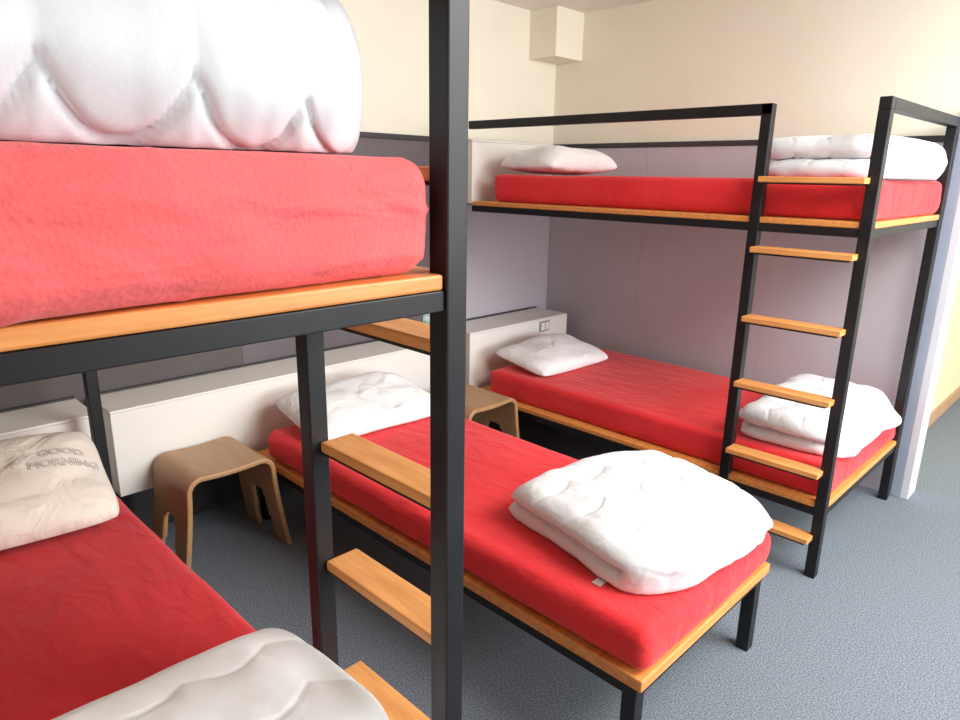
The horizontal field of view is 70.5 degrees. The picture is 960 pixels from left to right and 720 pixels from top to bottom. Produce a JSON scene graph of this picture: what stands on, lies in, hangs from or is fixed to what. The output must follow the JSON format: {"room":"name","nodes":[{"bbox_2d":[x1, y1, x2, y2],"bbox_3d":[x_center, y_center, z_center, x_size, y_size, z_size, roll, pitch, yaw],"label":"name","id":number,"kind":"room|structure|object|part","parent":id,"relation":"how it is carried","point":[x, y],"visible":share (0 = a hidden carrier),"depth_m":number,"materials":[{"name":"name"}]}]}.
{"room":"hostel dormitory room","nodes":[
{"label":"hostel dormitory room","id":0,"kind":"room"},
{"bbox_2d":[339,0,555,143],"bbox_3d":[-1.242,-0.611,3.263,0.100,2.620,5.050,15,21,43],"label":"wall","id":1,"kind":"structure","parent":0,"point":[392,36],"depth_m":4.02,"materials":[{"name":"beige paint"}]},
{"bbox_2d":[0,346,242,409],"bbox_3d":[-1.682,-0.075,2.869,0.020,1.780,1.399,15,21,43],"label":"wall panel","id":2,"kind":"object","parent":1,"relation":"attached to","point":[16,395],"depth_m":3.00,"materials":[{"name":"paint"}]},
{"bbox_2d":[242,138,429,364],"bbox_3d":[-0.738,-0.311,3.790,0.020,1.780,1.279,15,21,43],"label":"wall panel","id":3,"kind":"object","parent":1,"relation":"attached to","point":[417,152],"depth_m":3.75,"materials":[{"name":"paint"}]},
{"bbox_2d":[359,132,552,144],"bbox_3d":[-1.200,-1.064,3.080,0.030,0.028,4.818,15,21,43],"label":"trim","id":4,"kind":"structure","parent":1,"relation":"attached to","point":[362,134],"depth_m":3.77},
{"bbox_2d":[466,203,549,318],"bbox_3d":[0.107,-0.523,4.615,0.020,1.780,1.119,15,21,43],"label":"wall panel","id":5,"kind":"object","parent":1,"relation":"attached to","point":[508,254],"depth_m":4.63,"materials":[{"name":"paint"}]},
{"bbox_2d":[467,139,551,202],"bbox_3d":[0.104,-1.163,4.193,0.295,0.358,0.720,15,21,43],"label":"box","id":6,"kind":"object","parent":1,"relation":"attached to","point":[485,157],"visible":0.49,"depth_m":3.93,"materials":[{"name":"white laminate"}]},
{"bbox_3d":[-0.150,-1.093,3.960,0.276,0.338,0.018,15,21,43],"label":"panel","id":7,"kind":"part","parent":6,"relation":"part of","materials":[{"name":"white laminate"}]},
{"bbox_3d":[0.107,-1.323,4.149,0.295,0.011,0.720,15,21,43],"label":"panel","id":8,"kind":"part","parent":6,"relation":"part of","materials":[{"name":"white laminate"}]},
{"bbox_2d":[529,5,583,64],"bbox_3d":[0.500,-2.106,4.418,0.220,0.290,0.280,15,21,43],"label":"box","id":9,"kind":"object","parent":1,"relation":"attached to","point":[556,32],"depth_m":4.33,"materials":[{"name":"beige paint"}]},
{"bbox_2d":[150,397,959,719],"bbox_3d":[2.225,1.018,2.672,6.460,0.100,8.550,15,21,43],"label":"floor","id":10,"kind":"structure","parent":0,"point":[875,634],"depth_m":2.52,"materials":[{"name":"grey carpet"}]},
{"bbox_2d":[0,396,90,439],"bbox_3d":[-2.205,0.645,2.310,0.278,0.668,1.640,15,21,43],"label":"box","id":11,"kind":"object","parent":10,"relation":"on","point":[66,414],"visible":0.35,"depth_m":2.65,"materials":[{"name":"white laminate"}]},
{"bbox_3d":[-2.111,0.545,2.188,0.018,0.368,1.640,15,21,43],"label":"panel","id":12,"kind":"part","parent":11,"relation":"part of","materials":[{"name":"white laminate"}]},
{"bbox_2d":[151,436,291,568],"bbox_3d":[-1.133,0.615,2.933,0.374,0.438,0.478,15,21,43],"label":"stool","id":13,"kind":"object","parent":10,"relation":"on","point":[176,473],"visible":0.91,"depth_m":2.85,"materials":[{"name":"brown wood"}]},
{"bbox_2d":[0,0,469,719],"bbox_3d":[-1.097,0.251,1.515,2.014,1.883,1.125,15,21,43],"label":"bunk bed","id":14,"kind":"object","parent":10,"relation":"on","point":[378,308],"visible":0.58,"depth_m":1.04,"materials":[{"name":"black metal"}]},
{"bbox_3d":[-1.456,-0.008,2.519,0.042,1.841,0.042,15,21,43],"label":"post","id":15,"kind":"part","parent":14,"relation":"part of","materials":[{"name":"black metal"}]},
{"bbox_2d":[0,496,255,719],"bbox_3d":[-1.116,0.775,1.631,1.890,0.147,0.964,15,21,43],"label":"mattress","id":16,"kind":"object","parent":14,"relation":"on","point":[89,614],"visible":0.58,"depth_m":1.76,"materials":[{"name":"red fabric"}]},
{"bbox_2d":[0,431,118,550],"bbox_3d":[-1.563,0.413,2.115,0.712,0.231,0.457,-11,20,-38],"label":"pillow","id":17,"kind":"object","parent":16,"relation":"on","point":[54,484],"visible":1,"depth_m":2.13,"materials":[{"name":"beige fabric"}]},
{"bbox_2d":[52,628,388,719],"bbox_3d":[-0.562,0.761,1.093,0.590,0.173,0.889,15,21,43],"label":"duvet","id":18,"kind":"object","parent":16,"relation":"on","point":[268,673],"visible":1,"depth_m":1.30,"materials":[{"name":"white fabric"}]},
{"bbox_2d":[0,141,428,326],"bbox_3d":[-1.067,-0.310,1.304,1.980,0.168,0.972,15,21,43],"label":"mattress","id":19,"kind":"object","parent":14,"relation":"on","point":[84,228],"visible":1,"depth_m":0.72,"materials":[{"name":"red fabric"}]},
{"bbox_2d":[0,0,361,153],"bbox_3d":[-0.618,-0.392,0.803,0.669,0.265,0.950,15,21,43],"label":"duvet","id":20,"kind":"object","parent":19,"relation":"on","point":[285,76],"visible":0.85,"depth_m":0.70,"materials":[{"name":"white fabric"}]},
{"bbox_3d":[-1.107,-0.199,1.367,1.994,0.032,1.054,15,21,43],"label":"frame","id":21,"kind":"part","parent":14,"relation":"part of","materials":[{"name":"brown wood"}]},
{"bbox_3d":[-0.349,0.279,1.458,0.042,1.883,0.042,15,21,43],"label":"ladder rail","id":22,"kind":"part","parent":14,"relation":"part of","materials":[{"name":"black metal"}]},
{"bbox_3d":[-0.058,0.380,1.185,0.042,1.841,0.042,15,21,43],"label":"post","id":23,"kind":"part","parent":14,"relation":"part of","materials":[{"name":"black metal"}]},
{"bbox_2d":[100,340,429,528],"bbox_3d":[-0.927,0.328,3.558,0.278,0.663,1.890,15,21,43],"label":"headboard","id":24,"kind":"object","parent":10,"relation":"on","point":[143,422],"visible":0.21,"depth_m":3.10,"materials":[{"name":"white laminate"}]},
{"bbox_3d":[-1.591,0.366,2.887,0.259,0.363,0.018,15,21,43],"label":"panel","id":25,"kind":"part","parent":24,"relation":"part of","materials":[{"name":"white laminate"}]},
{"bbox_3d":[-0.921,0.021,3.474,0.278,0.011,1.890,15,21,43],"label":"panel","id":26,"kind":"part","parent":24,"relation":"part of","materials":[{"name":"white laminate"}]},
{"bbox_2d":[423,314,429,323],"bbox_3d":[-0.304,-0.205,3.947,0.005,0.194,0.070,15,21,43],"label":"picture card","id":27,"kind":"object","parent":24,"relation":"on","point":[426,318],"visible":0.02,"depth_m":3.93,"materials":[{"name":"paper"}]},
{"bbox_2d":[465,384,519,438],"bbox_3d":[-0.052,0.408,3.758,0.374,0.438,0.478,15,21,43],"label":"stool","id":28,"kind":"object","parent":10,"relation":"on","point":[482,406],"visible":0.36,"depth_m":3.75,"materials":[{"name":"brown wood"}]},
{"bbox_2d":[257,448,769,719],"bbox_3d":[-0.033,0.723,2.781,2.072,0.338,0.810,15,21,43],"label":"bed","id":29,"kind":"object","parent":10,"relation":"on","point":[633,682],"visible":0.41,"depth_m":2.09,"materials":[{"name":"black metal"}]},
{"bbox_3d":[-1.012,0.625,3.213,0.044,0.270,0.044,15,21,43],"label":"leg","id":30,"kind":"part","parent":29,"relation":"part of","materials":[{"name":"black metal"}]},
{"bbox_2d":[267,417,770,668],"bbox_3d":[0.011,0.504,2.680,1.983,0.138,0.814,15,21,43],"label":"mattress","id":31,"kind":"object","parent":29,"relation":"on","point":[526,565],"visible":0.53,"depth_m":2.15,"materials":[{"name":"red fabric"}]},
{"bbox_2d":[276,371,429,439],"bbox_3d":[-0.557,0.194,3.196,0.692,0.172,0.433,-12,20,-40],"label":"pillow","id":32,"kind":"object","parent":31,"relation":"on","point":[365,403],"visible":0.8,"depth_m":3.11,"materials":[{"name":"white fabric"}]},
{"bbox_2d":[509,450,772,594],"bbox_3d":[0.536,0.474,2.228,0.700,0.172,0.687,-9,18,-31],"label":"duvet","id":33,"kind":"object","parent":31,"relation":"on","point":[648,522],"visible":1,"depth_m":2.04,"materials":[{"name":"white fabric"}]},
{"bbox_3d":[0.408,1.018,1.859,0.044,0.270,0.044,15,21,43],"label":"leg","id":34,"kind":"part","parent":29,"relation":"part of","materials":[{"name":"black metal"}]},
{"bbox_3d":[0.937,0.886,2.374,0.044,0.270,0.044,15,21,43],"label":"leg","id":35,"kind":"part","parent":29,"relation":"part of","materials":[{"name":"black metal"}]},
{"bbox_2d":[465,306,566,420],"bbox_3d":[0.169,0.050,4.604,0.307,0.683,0.950,15,21,43],"label":"headboard","id":36,"kind":"object","parent":10,"relation":"on","point":[487,334],"visible":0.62,"depth_m":4.35,"materials":[{"name":"white laminate"}]},
{"bbox_3d":[-0.168,0.004,4.260,0.276,0.383,0.018,15,21,43],"label":"panel","id":37,"kind":"part","parent":36,"relation":"part of","materials":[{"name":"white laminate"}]},
{"bbox_3d":[0.170,-0.268,4.522,0.295,0.011,0.950,15,21,43],"label":"panel","id":38,"kind":"part","parent":36,"relation":"part of","materials":[{"name":"white laminate"}]},
{"bbox_3d":[0.265,-0.049,4.480,0.018,0.383,0.950,15,21,43],"label":"panel","id":39,"kind":"part","parent":36,"relation":"part of","materials":[{"name":"white laminate"}]},
{"bbox_3d":[0.435,-0.230,4.587,0.008,0.070,0.100,15,21,43],"label":"socket plate","id":40,"kind":"part","parent":36,"relation":"part of","materials":[{"name":"grey plastic"}]},
{"bbox_2d":[469,96,959,578],"bbox_3d":[1.016,-0.291,3.625,2.086,1.883,1.125,15,21,43],"label":"bunk bed","id":41,"kind":"object","parent":10,"relation":"on","point":[820,504],"visible":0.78,"depth_m":2.81,"materials":[{"name":"black metal"}]},
{"bbox_3d":[0.544,-1.134,3.190,1.674,0.042,0.042,15,21,43],"label":"guard rail","id":42,"kind":"part","parent":41,"relation":"part of","materials":[{"name":"black metal"}]},
{"bbox_2d":[491,348,894,493],"bbox_3d":[1.075,0.233,3.745,1.945,0.147,0.970,15,21,43],"label":"mattress","id":43,"kind":"object","parent":41,"relation":"on","point":[671,406],"visible":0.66,"depth_m":3.55,"materials":[{"name":"red fabric"}]},
{"bbox_2d":[496,333,607,375],"bbox_3d":[0.451,-0.053,4.180,0.437,0.154,0.648,15,21,43],"label":"pillow","id":44,"kind":"object","parent":43,"relation":"on","point":[548,354],"visible":1,"depth_m":4.05,"materials":[{"name":"white fabric"}]},
{"bbox_2d":[739,374,901,457],"bbox_3d":[1.612,0.233,3.166,0.561,0.168,0.866,15,21,43],"label":"duvet","id":45,"kind":"object","parent":43,"relation":"on","point":[868,412],"visible":0.73,"depth_m":2.96,"materials":[{"name":"white fabric"}]},
{"bbox_3d":[1.042,-0.752,3.522,2.079,0.032,1.054,15,21,43],"label":"frame","id":46,"kind":"part","parent":41,"relation":"part of","materials":[{"name":"brown wood"}]},
{"bbox_3d":[1.024,0.331,3.818,2.079,0.032,1.054,15,21,43],"label":"frame","id":47,"kind":"part","parent":41,"relation":"part of","materials":[{"name":"black metal"}]},
{"bbox_2d":[495,174,941,220],"bbox_3d":[1.095,-0.850,3.446,1.951,0.149,0.970,15,21,43],"label":"mattress","id":48,"kind":"object","parent":41,"relation":"on","point":[898,199],"visible":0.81,"depth_m":2.93,"materials":[{"name":"red fabric"}]},
{"bbox_2d":[501,145,616,174],"bbox_3d":[0.454,-1.132,3.841,0.421,0.163,0.609,15,21,43],"label":"pillow","id":49,"kind":"object","parent":48,"relation":"on","point":[545,159],"visible":1,"depth_m":3.67,"materials":[{"name":"white fabric"}]},
{"bbox_2d":[768,134,946,179],"bbox_3d":[1.630,-0.869,2.908,0.609,0.178,0.886,15,21,43],"label":"duvet","id":50,"kind":"object","parent":48,"relation":"on","point":[818,155],"visible":0.73,"depth_m":2.62,"materials":[{"name":"white fabric"}]},
{"bbox_3d":[1.108,-0.086,2.880,0.042,1.883,0.042,15,21,43],"label":"ladder rail","id":51,"kind":"part","parent":41,"relation":"part of","materials":[{"name":"black metal"}]},
{"bbox_3d":[1.400,0.015,2.607,0.042,1.841,0.042,15,21,43],"label":"post","id":52,"kind":"part","parent":41,"relation":"part of","materials":[{"name":"black metal"}]},
{"bbox_3d":[2.122,-0.165,3.311,0.042,1.841,0.042,15,21,43],"label":"post","id":53,"kind":"part","parent":41,"relation":"part of","materials":[{"name":"black metal"}]},
{"bbox_3d":[1.776,-0.983,2.711,0.042,0.042,0.980,15,21,43],"label":"guard rail","id":54,"kind":"part","parent":41,"relation":"part of","materials":[{"name":"black metal"}]},
{"bbox_2d":[494,0,652,12],"bbox_3d":[2.268,-1.606,1.955,6.460,0.100,8.550,15,21,43],"label":"ceiling","id":55,"kind":"structure","parent":0,"point":[584,6],"depth_m":4.17,"materials":[{"name":"paint"}]},
{"bbox_2d":[553,0,959,148],"bbox_3d":[1.402,-0.797,4.105,2.440,2.620,0.100,15,21,43],"label":"wall","id":56,"kind":"structure","parent":0,"point":[826,66],"depth_m":3.68,"materials":[{"name":"beige paint"}]},
{"bbox_2d":[546,147,647,354],"bbox_3d":[0.772,-0.543,4.728,0.757,1.780,0.020,15,21,43],"label":"wall panel","id":57,"kind":"object","parent":56,"relation":"attached to","point":[593,265],"depth_m":4.66,"materials":[{"name":"paint"}]},
{"bbox_2d":[632,145,771,379],"bbox_3d":[1.336,-0.387,4.191,0.829,1.780,0.020,15,21,43],"label":"wall panel","id":58,"kind":"object","parent":56,"relation":"attached to","point":[690,278],"depth_m":4.16,"materials":[{"name":"paint"}]},
{"bbox_2d":[554,135,957,147],"bbox_3d":[1.362,-1.255,3.934,2.373,0.028,0.030,15,21,43],"label":"trim","id":59,"kind":"structure","parent":56,"relation":"attached to","point":[937,138],"depth_m":4.05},
{"bbox_2d":[753,142,956,493],"bbox_3d":[1.911,-0.227,3.642,0.792,1.780,0.020,15,21,43],"label":"wall panel","id":60,"kind":"object","parent":56,"relation":"attached to","point":[796,289],"depth_m":3.61,"materials":[{"name":"paint"}]},
{"bbox_2d":[890,130,959,496],"bbox_3d":[2.250,-0.222,3.376,0.045,1.920,0.150,15,21,43],"label":"trim","id":61,"kind":"structure","parent":56,"relation":"attached to","point":[954,184],"depth_m":3.33,"materials":[{"name":"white paint"}]},
{"bbox_2d":[899,189,959,499],"bbox_3d":[2.279,-0.213,3.348,0.038,1.920,0.150,15,21,43],"label":"trim","id":62,"kind":"structure","parent":56,"relation":"attached to","point":[952,263],"depth_m":3.36,"materials":[{"name":"paint"}]},
{"bbox_2d":[931,270,959,411],"bbox_3d":[3.387,-0.916,4.658,0.100,2.620,3.500,15,21,43],"label":"wall","id":63,"kind":"structure","parent":0,"point":[948,381],"depth_m":4.68,"materials":[{"name":"yellow paint"}]},
{"bbox_2d":[927,386,959,428],"bbox_3d":[3.390,0.320,4.935,0.015,0.090,3.350,15,21,43],"label":"baseboard","id":64,"kind":"structure","parent":63,"relation":"attached to","point":[939,410],"depth_m":4.84,"materials":[{"name":"brown wood"}]}
]}

